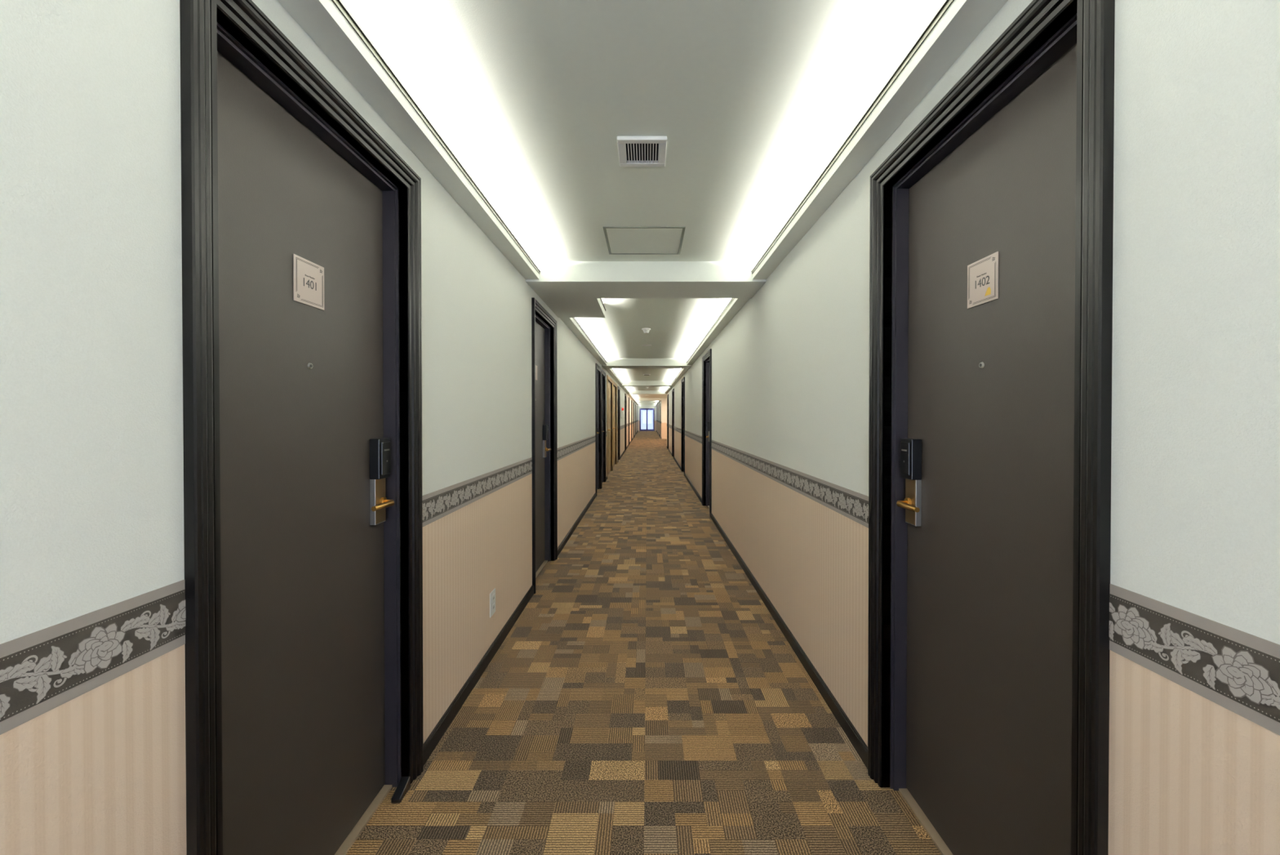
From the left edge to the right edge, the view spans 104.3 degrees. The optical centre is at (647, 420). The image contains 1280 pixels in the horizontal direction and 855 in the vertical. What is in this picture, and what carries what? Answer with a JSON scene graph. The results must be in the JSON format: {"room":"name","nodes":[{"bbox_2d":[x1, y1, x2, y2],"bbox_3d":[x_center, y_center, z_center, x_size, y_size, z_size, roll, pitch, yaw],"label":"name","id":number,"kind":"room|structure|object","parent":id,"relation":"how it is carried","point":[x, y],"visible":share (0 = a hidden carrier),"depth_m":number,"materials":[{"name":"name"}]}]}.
{"room":"hotel corridor","nodes":[
{"label":"hotel corridor","id":0,"kind":"room"},
{"bbox_2d":[0,0,638,854],"bbox_3d":[-0.945,-0.069,21.250,0.200,2.376,47.500,0,0,0],"label":"wall","id":1,"kind":"structure","parent":0,"point":[91,442],"depth_m":0.82,"materials":[{"name":"paint"}]},
{"bbox_2d":[217,51,385,854],"bbox_3d":[-0.943,0.241,1.365,0.045,2.070,0.744,0,0,0],"label":"leaf","id":2,"kind":"object","parent":1,"relation":"attached to","point":[302,557],"visible":0.61,"depth_m":1.31,"materials":[{"name":"brown wood"}]},
{"bbox_2d":[293,253,324,310],"bbox_3d":[-0.918,-0.373,1.352,0.004,0.121,0.121,0,0,0],"label":"number sign","id":3,"kind":"object","parent":2,"relation":"attached to","point":[308,276],"visible":1,"depth_m":1.34,"materials":[{"name":"plastic"}]},
{"bbox_2d":[307,362,312,368],"bbox_3d":[-0.917,-0.149,1.355,0.005,0.017,0.017,0,0,0],"label":"peephole","id":4,"kind":"object","parent":2,"relation":"attached to","point":[309,365],"visible":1,"depth_m":1.35,"materials":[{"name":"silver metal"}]},
{"bbox_2d":[369,477,386,524],"bbox_3d":[-0.910,0.228,1.681,0.020,0.235,0.066,0,0,0],"label":"lock plate","id":5,"kind":"object","parent":2,"relation":"attached to","point":[377,486],"visible":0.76,"depth_m":1.66,"materials":[{"name":"silver metal"}]},
{"bbox_2d":[379,497,386,503],"bbox_3d":[-0.897,0.276,1.690,0.010,0.034,0.034,0,0,0],"label":"rose","id":6,"kind":"object","parent":5,"relation":"attached to","point":[382,499],"visible":0.52,"depth_m":1.68,"materials":[{"name":"gold metal"}]},
{"bbox_2d":[371,499,394,511],"bbox_3d":[-0.875,0.276,1.631,0.051,0.019,0.134,0,0,0],"label":"door handle","id":7,"kind":"object","parent":6,"relation":"attached to","point":[387,503],"depth_m":1.61,"materials":[{"name":"gold metal"}]},
{"bbox_2d":[368,437,391,479],"bbox_3d":[-0.900,0.127,1.681,0.040,0.134,0.072,0,0,0],"label":"card reader","id":8,"kind":"object","parent":2,"relation":"attached to","point":[380,468],"visible":1,"depth_m":1.65,"materials":[{"name":"black plastic"}]},
{"bbox_2d":[179,0,423,854],"bbox_3d":[-0.848,0.204,1.365,0.050,2.168,0.914,0,0,0],"label":"trim","id":9,"kind":"structure","parent":1,"relation":"attached to","point":[198,19],"depth_m":0.95,"materials":[{"name":"black wood"}]},
{"bbox_2d":[217,22,401,786],"bbox_3d":[-0.920,0.239,1.365,0.099,2.098,0.774,0,0,0],"label":"door frame","id":10,"kind":"structure","parent":1,"relation":"attached to","point":[228,46],"depth_m":1.74,"materials":[{"name":"wood"}]},
{"bbox_2d":[0,419,638,734],"bbox_3d":[-0.844,0.176,21.202,0.001,0.118,47.400,0,0,0],"label":"border band","id":11,"kind":"object","parent":1,"relation":"attached to","point":[68,644],"visible":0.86,"depth_m":0.77,"materials":[{"name":"grey paper"}]},
{"bbox_2d":[0,598,186,704],"bbox_3d":[-0.843,0.351,0.778,0.005,0.079,0.260,0,0,0],"label":"print","id":12,"kind":"object","parent":11,"relation":"attached to","point":[101,646],"depth_m":0.76},
{"bbox_2d":[422,460,532,520],"bbox_3d":[-0.843,0.334,2.747,0.005,0.079,1.766,0,0,0],"label":"print","id":13,"kind":"object","parent":1,"relation":"attached to","point":[439,504],"depth_m":2.34},
{"bbox_2d":[489,587,495,617],"bbox_3d":[-0.841,0.990,2.708,0.008,0.130,0.090,0,0,0],"label":"wall outlet","id":14,"kind":"object","parent":1,"relation":"attached to","point":[492,595],"visible":1,"depth_m":2.69,"materials":[{"name":"white plastic"}]},
{"bbox_2d":[423,430,638,764],"bbox_3d":[-0.839,1.086,21.260,0.012,0.066,47.500,0,0,0],"label":"baseboard","id":15,"kind":"structure","parent":1,"relation":"attached to","point":[431,742],"depth_m":2.46,"materials":[{"name":"black wood"}]},
{"bbox_2d":[535,321,545,572],"bbox_3d":[-0.943,0.218,4.095,0.045,2.070,0.734,0,0,0],"label":"leaf","id":16,"kind":"object","parent":1,"relation":"attached to","point":[540,331],"visible":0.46,"depth_m":4.26,"materials":[{"name":"brown wood"}]},
{"bbox_2d":[535,364,537,380],"bbox_3d":[-0.918,-0.397,4.089,0.003,0.121,0.121,0,0,0],"label":"number sign","id":17,"kind":"object","parent":16,"relation":"attached to","point":[535,365],"visible":0.52,"depth_m":4.11,"materials":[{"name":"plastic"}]},
{"bbox_2d":[542,440,546,457],"bbox_3d":[-0.910,0.205,4.406,0.020,0.235,0.066,0,0,0],"label":"lock plate","id":18,"kind":"object","parent":16,"relation":"attached to","point":[544,441],"visible":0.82,"depth_m":4.37,"materials":[{"name":"silver metal"}]},
{"bbox_2d":[542,424,548,439],"bbox_3d":[-0.900,0.104,4.405,0.040,0.134,0.072,0,0,0],"label":"card reader","id":19,"kind":"object","parent":16,"relation":"attached to","point":[545,431],"visible":1,"depth_m":4.37,"materials":[{"name":"black plastic"}]},
{"bbox_2d":[535,314,551,560],"bbox_3d":[-0.920,0.216,4.095,0.099,2.098,0.765,0,0,0],"label":"door frame","id":20,"kind":"structure","parent":1,"relation":"attached to","point":[547,329],"depth_m":4.46,"materials":[{"name":"wood"}]},
{"bbox_2d":[531,297,557,593],"bbox_3d":[-0.848,0.181,4.094,0.050,2.168,0.905,0,0,0],"label":"trim","id":21,"kind":"structure","parent":1,"relation":"attached to","point":[536,307],"depth_m":4.17,"materials":[{"name":"black wood"}]},
{"bbox_2d":[596,370,599,488],"bbox_3d":[-0.920,0.178,8.552,0.099,2.098,0.760,0,0,0],"label":"door frame","id":22,"kind":"structure","parent":1,"relation":"attached to","point":[597,372],"depth_m":8.92,"materials":[{"name":"wood"}]},
{"bbox_2d":[595,363,601,496],"bbox_3d":[-0.848,0.143,8.552,0.050,2.168,0.900,0,0,0],"label":"trim","id":23,"kind":"structure","parent":1,"relation":"attached to","point":[597,366],"depth_m":8.93,"materials":[{"name":"black wood"}]},
{"bbox_2d":[601,374,603,482],"bbox_3d":[-0.920,0.171,9.472,0.099,2.098,0.760,0,0,0],"label":"door frame","id":24,"kind":"structure","parent":1,"relation":"attached to","point":[602,375],"depth_m":9.84,"materials":[{"name":"wood"}]},
{"bbox_2d":[601,368,605,488],"bbox_3d":[-0.848,0.136,9.472,0.050,2.168,0.900,0,0,0],"label":"trim","id":25,"kind":"structure","parent":1,"relation":"attached to","point":[603,372],"depth_m":9.85,"materials":[{"name":"black wood"}]},
{"bbox_2d":[608,382,610,473],"bbox_3d":[-0.892,0.155,11.510,0.046,2.070,0.712,0,0,0],"label":"leaf","id":26,"kind":"object","parent":1,"relation":"attached to","point":[609,384],"visible":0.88,"depth_m":11.38,"materials":[{"name":"brown wood"}]},
{"bbox_2d":[606,374,613,479],"bbox_3d":[-0.848,0.121,11.151,0.050,2.168,1.600,0,0,0],"label":"trim","id":27,"kind":"structure","parent":1,"relation":"attached to","point":[608,378],"depth_m":10.96,"materials":[{"name":"brown wood"}]},
{"bbox_2d":[613,386,615,466],"bbox_3d":[-0.892,0.141,13.160,0.046,2.070,0.712,0,0,0],"label":"leaf","id":28,"kind":"object","parent":1,"relation":"attached to","point":[614,388],"visible":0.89,"depth_m":13.07,"materials":[{"name":"brown wood"}]},
{"bbox_2d":[613,381,617,464],"bbox_3d":[-0.848,0.107,12.801,0.050,2.168,1.600,0,0,0],"label":"trim","id":29,"kind":"structure","parent":1,"relation":"attached to","point":[614,383],"depth_m":13.55,"materials":[{"name":"brown wood"}]},
{"bbox_2d":[617,386,620,462],"bbox_3d":[-0.848,0.092,14.551,0.050,2.168,0.900,0,0,0],"label":"trim","id":30,"kind":"structure","parent":1,"relation":"attached to","point":[618,387],"depth_m":14.94,"materials":[{"name":"brown wood"}]},
{"bbox_2d":[624,393,626,449],"bbox_3d":[-0.848,0.054,19.051,0.050,2.168,0.900,0,0,0],"label":"trim","id":31,"kind":"structure","parent":1,"relation":"attached to","point":[624,393],"depth_m":18.61,"materials":[{"name":"black wood"}]},
{"bbox_2d":[628,396,629,444],"bbox_3d":[-0.848,0.024,22.651,0.050,2.168,0.900,0,0,0],"label":"trim","id":32,"kind":"structure","parent":1,"relation":"attached to","point":[628,397],"depth_m":23.03,"materials":[{"name":"black wood"}]},
{"bbox_2d":[631,400,631,441],"bbox_3d":[-0.848,-0.009,26.451,0.050,2.168,0.900,0,0,0],"label":"trim","id":33,"kind":"structure","parent":1,"relation":"attached to","point":[631,400],"depth_m":26.00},
{"bbox_2d":[633,402,634,437],"bbox_3d":[-0.848,-0.043,30.451,0.050,2.168,0.900,0,0,0],"label":"trim","id":34,"kind":"structure","parent":1,"relation":"attached to","point":[633,402],"depth_m":30.85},
{"bbox_2d":[635,404,635,434],"bbox_3d":[-0.848,-0.085,35.451,0.050,2.168,0.900,0,0,0],"label":"trim","id":35,"kind":"structure","parent":1,"relation":"attached to","point":[635,404],"depth_m":35.00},
{"bbox_2d":[636,405,637,432],"bbox_3d":[-0.848,-0.128,40.450,0.050,2.168,0.900,0,0,0],"label":"trim","id":36,"kind":"structure","parent":1,"relation":"attached to","point":[637,406],"depth_m":40.83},
{"bbox_2d":[342,0,943,397],"bbox_3d":[-0.011,-1.287,21.240,2.069,0.060,47.500,0,0,0],"label":"ceiling","id":37,"kind":"structure","parent":0,"point":[752,100],"depth_m":1.71,"materials":[{"name":"paint"}]},
{"bbox_2d":[277,0,540,279],"bbox_3d":[-0.793,-0.985,0.472,0.103,0.061,5.960,0,0,0],"label":"molding","id":38,"kind":"structure","parent":37,"relation":"attached to","point":[330,24],"depth_m":1.53,"materials":[{"name":"paint"}]},
{"bbox_2d":[540,297,605,317],"bbox_3d":[-0.619,-1.043,4.328,0.453,0.140,0.774,0,0,0],"label":"soffit box","id":39,"kind":"object","parent":37,"relation":"attached to","point":[562,307],"depth_m":4.27,"materials":[{"name":"white paint"}]},
{"bbox_2d":[560,317,607,364],"bbox_3d":[-0.793,-1.040,6.951,0.103,0.061,4.480,0,0,0],"label":"soffit","id":40,"kind":"structure","parent":37,"relation":"attached to","point":[572,324],"depth_m":6.05,"materials":[{"name":"paint"}]},
{"bbox_2d":[604,368,622,385],"bbox_3d":[-0.793,-1.085,12.341,0.103,0.061,5.300,0,0,0],"label":"soffit","id":41,"kind":"structure","parent":37,"relation":"attached to","point":[610,371],"depth_m":11.66,"materials":[{"name":"paint"}]},
{"bbox_2d":[620,386,629,393],"bbox_3d":[-0.793,-1.134,18.041,0.103,0.061,5.100,0,0,0],"label":"soffit","id":42,"kind":"structure","parent":37,"relation":"attached to","point":[624,388],"depth_m":17.73,"materials":[{"name":"paint"}]},
{"bbox_2d":[617,136,666,166],"bbox_3d":[-0.020,-1.085,2.011,0.193,0.016,0.210,0,0,0],"label":"ceiling vent","id":43,"kind":"object","parent":37,"relation":"attached to","point":[633,151],"depth_m":2.00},
{"bbox_2d":[603,226,685,254],"bbox_3d":[-0.018,-1.100,3.056,0.468,0.004,0.470,0,0,0],"label":"access hatch","id":44,"kind":"object","parent":37,"relation":"attached to","point":[622,240],"depth_m":3.03,"materials":[{"name":"white paint"}]},
{"bbox_2d":[525,261,765,297],"bbox_3d":[-0.011,-1.037,3.696,1.669,0.140,0.490,0,0,0],"label":"ceiling beam","id":45,"kind":"structure","parent":37,"relation":"attached to","point":[557,279],"depth_m":3.45,"materials":[{"name":"white paint"}]},
{"bbox_2d":[641,328,650,333],"bbox_3d":[-0.013,-1.100,6.091,0.110,0.055,0.110,0,0,0],"label":"smoke detector","id":46,"kind":"object","parent":37,"relation":"attached to","point":[645,330],"visible":1,"depth_m":6.06,"materials":[{"name":"white plastic"}]},
{"bbox_2d":[601,358,692,368],"bbox_3d":[-0.011,-1.086,9.441,1.669,0.140,0.500,0,0,0],"label":"ceiling beam","id":47,"kind":"structure","parent":37,"relation":"attached to","point":[611,362],"depth_m":9.19,"materials":[{"name":"white paint"}]},
{"bbox_2d":[619,380,674,386],"bbox_3d":[-0.011,-1.136,15.241,1.669,0.140,0.500,0,0,0],"label":"ceiling beam","id":48,"kind":"structure","parent":37,"relation":"attached to","point":[625,383],"depth_m":14.99,"materials":[{"name":"white paint"}]},
{"bbox_2d":[626,390,666,394],"bbox_3d":[-0.011,-1.183,20.841,1.669,0.140,0.500,0,0,0],"label":"ceiling beam","id":49,"kind":"structure","parent":37,"relation":"attached to","point":[631,392],"depth_m":20.59,"materials":[{"name":"white paint"}]},
{"bbox_2d":[632,397,661,400],"bbox_3d":[-0.011,-1.254,29.140,1.669,0.140,0.500,0,0,0],"label":"ceiling beam","id":50,"kind":"structure","parent":37,"relation":"attached to","point":[635,398],"depth_m":28.89,"materials":[{"name":"white paint"}]},
{"bbox_2d":[637,403,656,404],"bbox_3d":[-0.011,-1.345,39.840,1.669,0.140,0.500,0,0,0],"label":"ceiling beam","id":51,"kind":"structure","parent":37,"relation":"attached to","point":[638,403],"depth_m":39.59,"materials":[{"name":"white paint"}]},
{"bbox_2d":[635,400,659,403],"bbox_3d":[-0.011,-1.299,34.440,1.669,0.140,0.500,0,0,0],"label":"ceiling beam","id":52,"kind":"structure","parent":37,"relation":"attached to","point":[637,402],"depth_m":34.19,"materials":[{"name":"white paint"}]},
{"bbox_2d":[664,386,673,393],"bbox_3d":[0.772,-1.134,18.041,0.103,0.061,5.100,0,0,0],"label":"soffit","id":53,"kind":"structure","parent":37,"relation":"attached to","point":[669,388],"depth_m":17.73,"materials":[{"name":"paint"}]},
{"bbox_2d":[671,368,688,385],"bbox_3d":[0.772,-1.085,12.341,0.103,0.061,5.300,0,0,0],"label":"soffit","id":54,"kind":"structure","parent":37,"relation":"attached to","point":[682,371],"depth_m":11.66,"materials":[{"name":"paint"}]},
{"bbox_2d":[686,297,749,364],"bbox_3d":[0.772,-1.036,6.566,0.103,0.061,5.250,0,0,0],"label":"soffit","id":55,"kind":"structure","parent":37,"relation":"attached to","point":[732,308],"depth_m":5.23,"materials":[{"name":"paint"}]},
{"bbox_2d":[751,0,1008,279],"bbox_3d":[0.772,-0.985,0.472,0.103,0.061,5.960,0,0,0],"label":"molding","id":56,"kind":"structure","parent":37,"relation":"attached to","point":[955,24],"depth_m":1.53,"materials":[{"name":"paint"}]},
{"bbox_2d":[346,431,942,854],"bbox_3d":[-0.010,1.116,21.630,3.000,0.001,48.500,0,0,0],"label":"floor","id":57,"kind":"structure","parent":0,"point":[646,698],"depth_m":2.07,"materials":[{"name":"carpet"}]},
{"bbox_2d":[334,784,392,854],"bbox_3d":[-0.935,1.284,1.374,0.080,0.009,0.746,0,0,0],"label":"threshold","id":58,"kind":"object","parent":57,"relation":"on","point":[361,824],"visible":0.45,"depth_m":1.59,"materials":[{"name":"metal"}]},
{"bbox_2d":[391,776,410,802],"bbox_3d":[-0.846,1.266,1.708,0.032,0.038,0.075,0,0,0],"label":"door stop","id":59,"kind":"object","parent":57,"relation":"on","point":[404,784],"visible":1,"depth_m":1.70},
{"bbox_2d":[535,560,547,577],"bbox_3d":[-0.935,1.261,4.103,0.080,0.009,0.736,0,0,0],"label":"threshold","id":60,"kind":"object","parent":57,"relation":"on","point":[544,563],"visible":0.24,"depth_m":4.23,"materials":[{"name":"metal"}]},
{"bbox_2d":[898,787,953,854],"bbox_3d":[0.914,1.284,1.354,0.080,0.009,0.751,0,0,0],"label":"threshold","id":61,"kind":"object","parent":57,"relation":"on","point":[928,826],"visible":0.45,"depth_m":1.58,"materials":[{"name":"metal"}]},
{"bbox_2d":[638,404,656,431],"bbox_3d":[-0.011,-0.270,44.949,1.669,2.376,0.100,0,0,0],"label":"wall","id":62,"kind":"structure","parent":0,"point":[639,406],"depth_m":44.90,"materials":[{"name":"paint"}]},
{"bbox_2d":[640,408,654,431],"bbox_3d":[-0.030,-0.107,44.971,1.340,2.050,0.060,0,0,0],"label":"frame","id":63,"kind":"object","parent":62,"relation":"attached to","point":[646,409],"visible":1,"depth_m":44.94,"materials":[{"name":"blue metal"}]},
{"bbox_2d":[665,397,666,439],"bbox_3d":[2.012,-0.135,29.000,1.976,2.376,0.200,0,0,0],"label":"wall","id":64,"kind":"structure","parent":0,"point":[665,397],"depth_m":28.90,"materials":[{"name":"paint"}]},
{"bbox_2d":[656,0,1279,854],"bbox_3d":[0.924,-0.069,21.250,0.200,2.376,47.500,0,0,0],"label":"wall","id":65,"kind":"structure","parent":0,"point":[1195,444],"depth_m":0.82,"materials":[{"name":"paint"}]},
{"bbox_2d":[657,404,658,434],"bbox_3d":[0.827,-0.098,36.950,0.050,2.168,0.900,0,0,0],"label":"trim","id":66,"kind":"structure","parent":65,"relation":"attached to","point":[658,405],"depth_m":36.50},
{"bbox_2d":[659,402,660,436],"bbox_3d":[0.827,-0.056,31.951,0.050,2.168,0.900,0,0,0],"label":"trim","id":67,"kind":"structure","parent":65,"relation":"attached to","point":[660,402],"depth_m":32.33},
{"bbox_2d":[666,394,668,449],"bbox_3d":[0.827,0.049,19.651,0.050,2.168,0.900,0,0,0],"label":"trim","id":68,"kind":"structure","parent":65,"relation":"attached to","point":[668,394],"depth_m":19.21,"materials":[{"name":"black wood"}]},
{"bbox_2d":[671,388,674,456],"bbox_3d":[0.827,0.082,15.751,0.050,2.168,0.900,0,0,0],"label":"trim","id":69,"kind":"structure","parent":65,"relation":"attached to","point":[673,389],"depth_m":16.13,"materials":[{"name":"black wood"}]},
{"bbox_2d":[680,377,684,473],"bbox_3d":[0.827,0.119,11.351,0.050,2.168,0.900,0,0,0],"label":"trim","id":70,"kind":"structure","parent":65,"relation":"attached to","point":[682,380],"depth_m":11.73,"materials":[{"name":"black wood"}]},
{"bbox_2d":[683,382,684,471],"bbox_3d":[0.899,0.154,11.352,0.099,2.098,0.760,0,0,0],"label":"door frame","id":71,"kind":"structure","parent":65,"relation":"attached to","point":[683,382],"depth_m":11.73,"materials":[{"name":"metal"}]},
{"bbox_2d":[702,348,711,517],"bbox_3d":[0.827,0.158,6.842,0.050,2.168,0.920,0,0,0],"label":"trim","id":72,"kind":"structure","parent":65,"relation":"attached to","point":[708,353],"depth_m":7.22,"materials":[{"name":"black wood"}]},
{"bbox_2d":[706,358,709,506],"bbox_3d":[0.899,0.193,6.842,0.099,2.098,0.780,0,0,0],"label":"door frame","id":73,"kind":"structure","parent":65,"relation":"attached to","point":[708,360],"depth_m":7.22,"materials":[{"name":"wood"}]},
{"bbox_2d":[656,430,867,768],"bbox_3d":[0.818,1.086,21.260,0.012,0.066,47.500,0,0,0],"label":"baseboard","id":74,"kind":"structure","parent":65,"relation":"attached to","point":[860,745],"depth_m":2.54,"materials":[{"name":"black wood"}]},
{"bbox_2d":[711,442,868,522],"bbox_3d":[0.822,0.322,4.076,0.005,0.078,4.449,0,0,0],"label":"print","id":75,"kind":"object","parent":65,"relation":"attached to","point":[858,509],"depth_m":2.51},
{"bbox_2d":[656,419,1279,735],"bbox_3d":[0.823,0.176,21.202,0.001,0.118,47.400,0,0,0],"label":"border band","id":76,"kind":"object","parent":65,"relation":"attached to","point":[1268,648],"visible":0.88,"depth_m":0.77,"materials":[{"name":"grey paper"}]},
{"bbox_2d":[1109,601,1279,709],"bbox_3d":[0.822,0.350,0.765,0.005,0.078,0.238,0,0,0],"label":"print","id":77,"kind":"object","parent":76,"relation":"attached to","point":[1240,673],"depth_m":0.73},
{"bbox_2d":[889,13,1076,790],"bbox_3d":[0.899,0.240,1.345,0.099,2.098,0.780,0,0,0],"label":"door frame","id":78,"kind":"structure","parent":65,"relation":"attached to","point":[1064,38],"depth_m":1.72,"materials":[{"name":"wood"}]},
{"bbox_2d":[906,43,1076,854],"bbox_3d":[0.921,0.241,1.345,0.045,2.070,0.749,0,0,0],"label":"leaf","id":79,"kind":"object","parent":65,"relation":"attached to","point":[990,557],"visible":0.61,"depth_m":1.28,"materials":[{"name":"brown wood"}]},
{"bbox_2d":[905,478,921,525],"bbox_3d":[0.889,0.228,1.665,0.020,0.235,0.066,0,0,0],"label":"lock plate","id":80,"kind":"object","parent":79,"relation":"attached to","point":[913,487],"visible":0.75,"depth_m":1.64,"materials":[{"name":"silver metal"}]},
{"bbox_2d":[904,497,911,505],"bbox_3d":[0.876,0.276,1.673,0.010,0.034,0.034,0,0,0],"label":"rose","id":81,"kind":"object","parent":80,"relation":"attached to","point":[908,500],"visible":0.54,"depth_m":1.66,"materials":[{"name":"gold metal"}]},
{"bbox_2d":[896,500,919,512],"bbox_3d":[0.854,0.276,1.614,0.051,0.019,0.134,0,0,0],"label":"door handle","id":82,"kind":"object","parent":81,"relation":"attached to","point":[903,504],"depth_m":1.60,"materials":[{"name":"gold metal"}]},
{"bbox_2d":[900,438,921,479],"bbox_3d":[0.879,0.127,1.664,0.040,0.134,0.072,0,0,0],"label":"card reader","id":83,"kind":"object","parent":80,"relation":"attached to","point":[911,468],"visible":1,"depth_m":1.63,"materials":[{"name":"black plastic"}]},
{"bbox_2d":[978,361,984,368],"bbox_3d":[0.896,-0.149,1.336,0.005,0.017,0.017,0,0,0],"label":"peephole","id":84,"kind":"object","parent":79,"relation":"attached to","point":[981,365],"visible":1,"depth_m":1.33,"materials":[{"name":"silver metal"}]},
{"bbox_2d":[967,251,998,308],"bbox_3d":[0.897,-0.373,1.333,0.004,0.121,0.121,0,0,0],"label":"number sign","id":85,"kind":"object","parent":79,"relation":"attached to","point":[983,273],"visible":1,"depth_m":1.33,"materials":[{"name":"plastic"}]},
{"bbox_2d":[867,0,1115,854],"bbox_3d":[0.827,0.205,1.345,0.050,2.168,0.920,0,0,0],"label":"trim","id":86,"kind":"structure","parent":65,"relation":"attached to","point":[1095,19],"depth_m":0.92,"materials":[{"name":"black wood"}]},
{"bbox_3d":[0.889,0.182,7.161,0.020,0.235,0.066,0,0,0],"label":"lock plate","id":87,"kind":"object","parent":65,"relation":"attached to","visible":0},
{"bbox_2d":[706,421,709,431],"bbox_3d":[0.879,0.080,7.160,0.040,0.134,0.072,0,0,0],"label":"card reader","id":88,"kind":"object","parent":87,"relation":"attached to","point":[708,422],"visible":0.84,"depth_m":7.12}
]}

